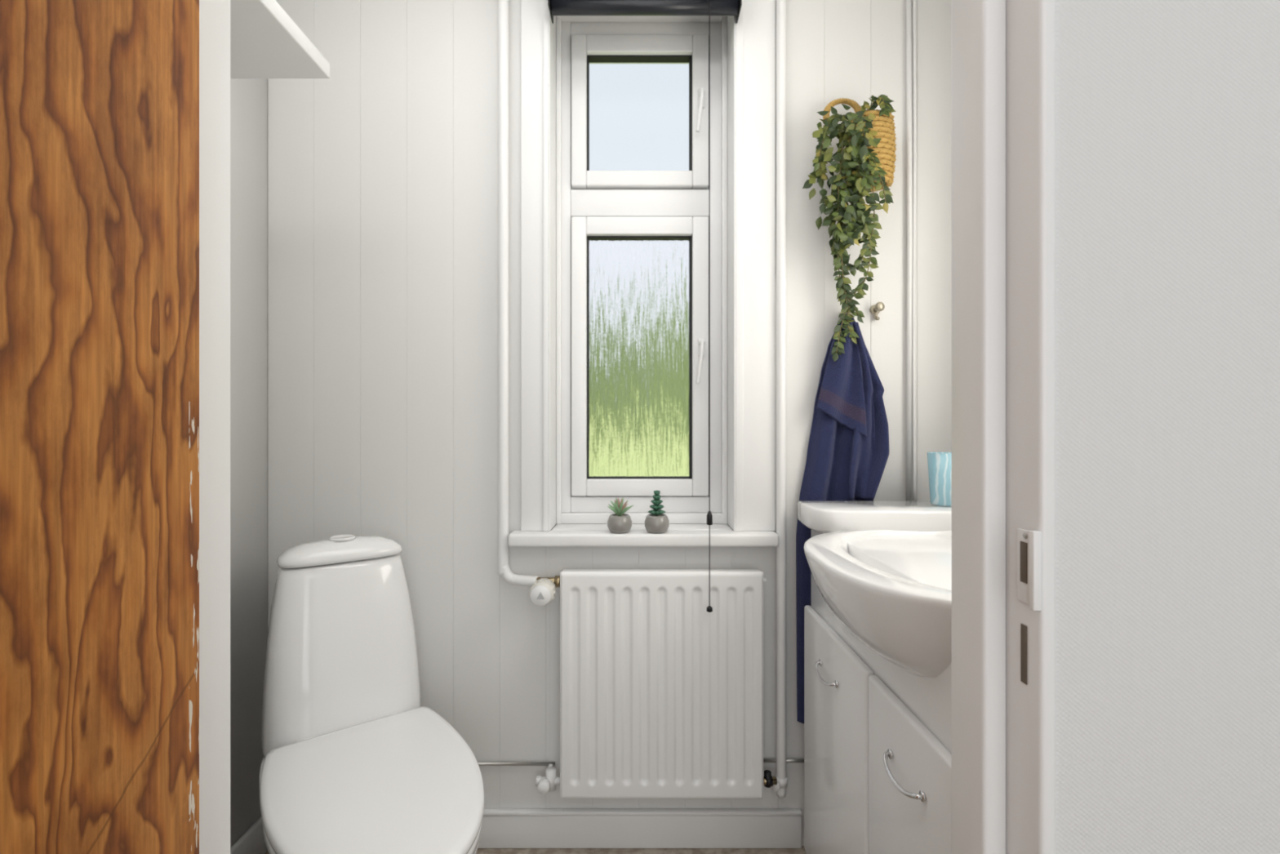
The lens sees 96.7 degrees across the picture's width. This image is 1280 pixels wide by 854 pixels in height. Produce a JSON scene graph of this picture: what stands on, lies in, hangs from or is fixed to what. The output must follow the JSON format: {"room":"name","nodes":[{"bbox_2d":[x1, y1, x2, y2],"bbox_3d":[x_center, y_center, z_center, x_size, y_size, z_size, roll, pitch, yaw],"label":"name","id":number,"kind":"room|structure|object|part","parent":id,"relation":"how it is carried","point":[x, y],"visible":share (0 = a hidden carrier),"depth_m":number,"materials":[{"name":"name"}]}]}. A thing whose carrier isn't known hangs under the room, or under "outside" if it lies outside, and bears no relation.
{"room":"bathroom","nodes":[
{"label":"bathroom","id":0,"kind":"room"},
{"bbox_2d":[230,79,267,847],"bbox_3d":[-1.021,-0.060,1.008,0.100,2.520,1.013,0,0,0],"label":"wall","id":1,"kind":"structure","parent":0,"point":[248,97],"depth_m":1.41,"materials":[{"name":"white paint"}]},
{"bbox_2d":[230,816,267,853],"bbox_3d":[-0.964,1.044,1.008,0.014,0.097,0.913,0,0,0],"label":"baseboard","id":2,"kind":"structure","parent":1,"relation":"attached to","point":[252,842],"depth_m":1.41,"materials":[{"name":"white paint"}]},
{"bbox_2d":[230,0,329,79],"bbox_3d":[-0.799,-0.722,0.878,0.341,0.032,0.556,0,0,0],"label":"storage shelf","id":3,"kind":"object","parent":1,"relation":"attached to","point":[266,43],"visible":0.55,"depth_m":1.06,"materials":[{"name":"white paint"}]},
{"bbox_2d":[265,845,806,853],"bbox_3d":[0.125,1.146,-0.040,2.450,0.108,3.520,0,0,0],"label":"floor","id":4,"kind":"structure","parent":0,"point":[480,851],"depth_m":1.47,"materials":[{"name":"tile"}]},
{"bbox_2d":[259,534,484,853],"bbox_3d":[-0.523,0.675,1.103,0.356,0.834,0.704,0,0,-38],"label":"toilet","id":5,"kind":"object","parent":4,"relation":"on","point":[353,762],"visible":1,"depth_m":1.19,"materials":[{"name":"white ceramic"}]},
{"bbox_3d":[-0.700,0.283,1.338,0.260,0.051,0.115,0,0,-37],"label":"cistern lid","id":6,"kind":"part","parent":5,"relation":"part of","materials":[{"name":"white ceramic"}]},
{"bbox_3d":[-0.470,0.660,1.033,0.356,0.024,0.529,0,0,-37],"label":"seat lid","id":7,"kind":"part","parent":5,"relation":"part of","materials":[{"name":"white plastic"}]},
{"bbox_2d":[797,500,951,853],"bbox_3d":[0.581,0.576,1.056,0.555,1.032,0.716,0,0,0],"label":"bathroom vanity","id":8,"kind":"object","parent":4,"relation":"on","point":[877,623],"visible":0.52,"depth_m":0.98,"materials":[{"name":"white ceramic"}]},
{"bbox_3d":[0.393,0.527,1.208,0.024,0.023,0.118,0,0,0],"label":"door handle","id":9,"kind":"part","parent":8,"relation":"part of","materials":[{"name":"silver metal"}]},
{"bbox_3d":[0.411,0.736,1.206,0.018,0.599,0.385,0,0,0],"label":"door","id":10,"kind":"part","parent":8,"relation":"part of","materials":[{"name":"white paint"}]},
{"bbox_2d":[797,500,951,533],"bbox_3d":[0.622,0.208,1.057,0.472,0.051,0.714,0,0,0],"label":"countertop","id":11,"kind":"structure","parent":8,"relation":"on","point":[824,516],"depth_m":1.25,"materials":[{"name":"white ceramic"}]},
{"bbox_2d":[804,529,951,677],"bbox_3d":[0.580,0.311,0.978,0.554,0.174,0.560,0,0,0],"label":"basin","id":12,"kind":"object","parent":11,"relation":"in","point":[891,590],"depth_m":0.87,"materials":[{"name":"white ceramic"}]},
{"bbox_2d":[927,452,951,506],"bbox_3d":[0.716,0.121,1.335,0.076,0.122,0.076,0,0,0],"label":"toothbrush cup","id":13,"kind":"object","parent":11,"relation":"on","point":[940,464],"visible":0.7,"depth_m":1.31,"materials":[{"name":"teal plastic"}]},
{"bbox_3d":[0.393,0.527,0.857,0.024,0.023,0.118,0,0,0],"label":"door handle","id":14,"kind":"part","parent":8,"relation":"part of","materials":[{"name":"silver metal"}]},
{"bbox_3d":[0.411,0.736,0.855,0.018,0.599,0.305,0,0,0],"label":"door","id":15,"kind":"part","parent":8,"relation":"part of","materials":[{"name":"white paint"}]},
{"bbox_2d":[267,0,951,845],"bbox_3d":[-0.056,-0.060,1.602,2.031,2.520,0.236,0,0,0],"label":"wall","id":16,"kind":"structure","parent":0,"point":[383,170],"depth_m":1.48,"materials":[{"name":"white paint"}]},
{"bbox_2d":[478,808,802,848],"bbox_3d":[-0.276,1.042,1.476,1.391,0.099,0.016,0,0,0],"label":"baseboard","id":17,"kind":"structure","parent":16,"relation":"attached to","point":[501,828],"depth_m":1.47,"materials":[{"name":"white paint"}]},
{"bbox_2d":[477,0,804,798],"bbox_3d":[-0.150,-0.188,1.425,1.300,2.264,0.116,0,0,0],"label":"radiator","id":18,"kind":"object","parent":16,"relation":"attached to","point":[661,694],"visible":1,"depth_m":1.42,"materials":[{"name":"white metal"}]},
{"bbox_3d":[0.054,0.644,1.417,0.507,0.566,0.007,0,0,0],"label":"panel","id":19,"kind":"part","parent":18,"relation":"part of","materials":[{"name":"white metal"}]},
{"bbox_2d":[508,524,778,546],"bbox_3d":[0.009,0.284,1.512,0.680,0.033,0.179,0,0,0],"label":"window sill","id":20,"kind":"structure","parent":16,"relation":"attached to","point":[562,535],"depth_m":1.42,"materials":[{"name":"white paint"}]},
{"bbox_2d":[607,497,633,533],"bbox_3d":[-0.049,0.224,1.451,0.068,0.088,0.072,0,0,0],"label":"potted succulent","id":21,"kind":"object","parent":20,"relation":"on","point":[619,522],"visible":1,"depth_m":1.43,"materials":[{"name":"grey ceramic"}]},
{"bbox_2d":[644,490,669,533],"bbox_3d":[0.043,0.215,1.452,0.063,0.106,0.063,0,0,0],"label":"potted succulent","id":22,"kind":"object","parent":20,"relation":"on","point":[655,522],"visible":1,"depth_m":1.44,"materials":[{"name":"grey ceramic"}]},
{"bbox_2d":[520,0,775,531],"bbox_3d":[0.021,-0.526,1.556,0.656,1.588,0.191,0,0,0],"label":"window","id":23,"kind":"structure","parent":16,"relation":"in","point":[586,509],"depth_m":1.58,"materials":[{"name":"white"}]},
{"bbox_3d":[-0.002,-0.195,1.610,0.291,0.676,0.006,0,0,0],"label":"lower sash glass","id":24,"kind":"part","parent":23,"relation":"part of","materials":[{"name":"glass"}]},
{"bbox_3d":[-0.002,-0.195,1.608,0.295,0.680,0.026,0,0,0],"label":"lower sash gasket","id":25,"kind":"part","parent":23,"relation":"part of","materials":[{"name":"black rubber"}]},
{"bbox_3d":[-0.002,-0.877,1.608,0.295,0.329,0.026,0,0,0],"label":"upper sash gasket","id":26,"kind":"part","parent":23,"relation":"part of","materials":[{"name":"black rubber"}]},
{"bbox_3d":[0.000,-0.197,1.607,0.382,0.777,0.057,0,0,0],"label":"lower sash","id":27,"kind":"part","parent":23,"relation":"part of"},
{"bbox_3d":[0.000,-0.880,1.607,0.382,0.420,0.057,0,0,0],"label":"upper sash","id":28,"kind":"part","parent":23,"relation":"part of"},
{"bbox_2d":[547,0,742,612],"bbox_3d":[0.012,-0.343,1.426,0.476,1.594,0.071,0,0,0],"label":"roller blind","id":29,"kind":"object","parent":23,"relation":"attached to","point":[557,7],"visible":1,"depth_m":1.41,"materials":[{"name":"black fabric"}]},
{"bbox_3d":[0.012,-1.053,1.425,0.464,0.038,0.038,0,0,0],"label":"rail","id":30,"kind":"part","parent":29,"relation":"part of","materials":[{"name":"black metal"}]},
{"bbox_3d":[0.171,-0.343,1.398,0.015,1.594,0.015,0,0,0],"label":"pull cord","id":31,"kind":"part","parent":29,"relation":"part of","materials":[{"name":"black fabric"}]},
{"bbox_2d":[695,88,705,383],"bbox_3d":[0.168,-0.525,1.561,0.024,0.816,0.041,0,0,20],"label":"handle","id":32,"kind":"object","parent":23,"relation":"attached to","point":[701,342],"visible":1,"depth_m":1.54,"materials":[{"name":"white"}]},
{"bbox_2d":[802,94,896,361],"bbox_3d":[0.527,-0.497,1.402,0.247,0.670,0.130,0,0,-16],"label":"hanging plant","id":33,"kind":"object","parent":16,"relation":"hanging from","point":[867,161],"visible":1,"depth_m":1.39,"materials":[{"name":"green plant"}]},
{"bbox_3d":[0.515,-0.805,1.445,0.102,0.055,0.018,0,0,0],"label":"rope handle","id":34,"kind":"part","parent":33,"relation":"part of","materials":[{"name":"brown"}]},
{"bbox_2d":[848,109,896,191],"bbox_3d":[0.582,-0.695,1.440,0.125,0.176,0.086,0,0,0],"label":"woven basket","id":35,"kind":"object","parent":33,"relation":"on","point":[883,123],"depth_m":1.40,"materials":[{"name":"brown wicker"}]},
{"bbox_2d":[870,302,884,319],"bbox_3d":[0.612,-0.297,1.464,0.026,0.044,0.038,0,0,0],"label":"coat hook","id":36,"kind":"object","parent":16,"relation":"attached to","point":[876,308],"visible":1,"depth_m":1.46,"materials":[{"name":"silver metal"}]},
{"bbox_2d":[906,0,916,500],"bbox_3d":[0.702,-0.560,1.471,0.028,1.520,0.014,0,0,0],"label":"cable conduit","id":37,"kind":"object","parent":16,"relation":"attached to","point":[911,162],"visible":0.98,"depth_m":1.47,"materials":[{"name":"white paint"}]},
{"bbox_3d":[0.532,-0.282,1.464,0.026,0.044,0.038,0,0,0],"label":"coat hook","id":38,"kind":"object","parent":16,"relation":"attached to","visible":0},
{"bbox_2d":[795,317,888,723],"bbox_3d":[0.511,0.236,1.445,0.222,1.033,0.057,0,0,0],"label":"hanging towel","id":39,"kind":"object","parent":38,"relation":"hanging from","point":[847,455],"visible":0.59,"depth_m":1.44,"materials":[{"name":"blue fabric"}]},
{"bbox_2d":[607,513,631,533],"bbox_3d":[-0.052,0.246,1.452,0.063,0.044,0.063,0,0,0],"label":"plant pot","id":40,"kind":"object","parent":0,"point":[616,522],"depth_m":1.43,"materials":[{"name":"grey ceramic"}]},
{"bbox_2d":[644,513,669,533],"bbox_3d":[0.043,0.246,1.452,0.063,0.044,0.063,0,0,0],"label":"plant pot","id":41,"kind":"object","parent":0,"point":[654,522],"depth_m":1.43,"materials":[{"name":"grey ceramic"}]},
{"bbox_2d":[1055,0,1279,853],"bbox_3d":[0.125,-0.060,0.506,2.450,2.520,0.089,0,0,0],"label":"wall","id":42,"kind":"structure","parent":0,"point":[1167,112],"depth_m":0.46,"materials":[{"name":"white paint"}]},
{"bbox_2d":[199,0,1055,853],"bbox_3d":[-0.048,0.051,0.506,0.767,2.082,0.096,0,0,0],"label":"door frame","id":43,"kind":"structure","parent":42,"relation":"attached to","point":[1003,51],"depth_m":0.50,"materials":[{"name":"white paint"}]},
{"bbox_2d":[0,0,199,853],"bbox_3d":[-0.374,0.072,0.119,0.040,2.024,0.678,0,0,0],"label":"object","id":44,"kind":"structure","parent":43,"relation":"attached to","point":[100,99],"depth_m":0.37,"materials":[{"name":"brown wood"}]},
{"bbox_2d":[1017,528,1041,684],"bbox_3d":[0.320,0.149,0.471,0.007,0.131,0.028,0,0,0],"label":"strike plate","id":45,"kind":"object","parent":43,"relation":"attached to","point":[1028,542],"visible":1,"depth_m":0.47,"materials":[{"name":"white paint"}]},
{"bbox_3d":[0.320,0.116,0.471,0.007,0.064,0.028,0,0,0],"label":"plate","id":46,"kind":"part","parent":45,"relation":"part of","materials":[{"name":"white paint"}]}
]}

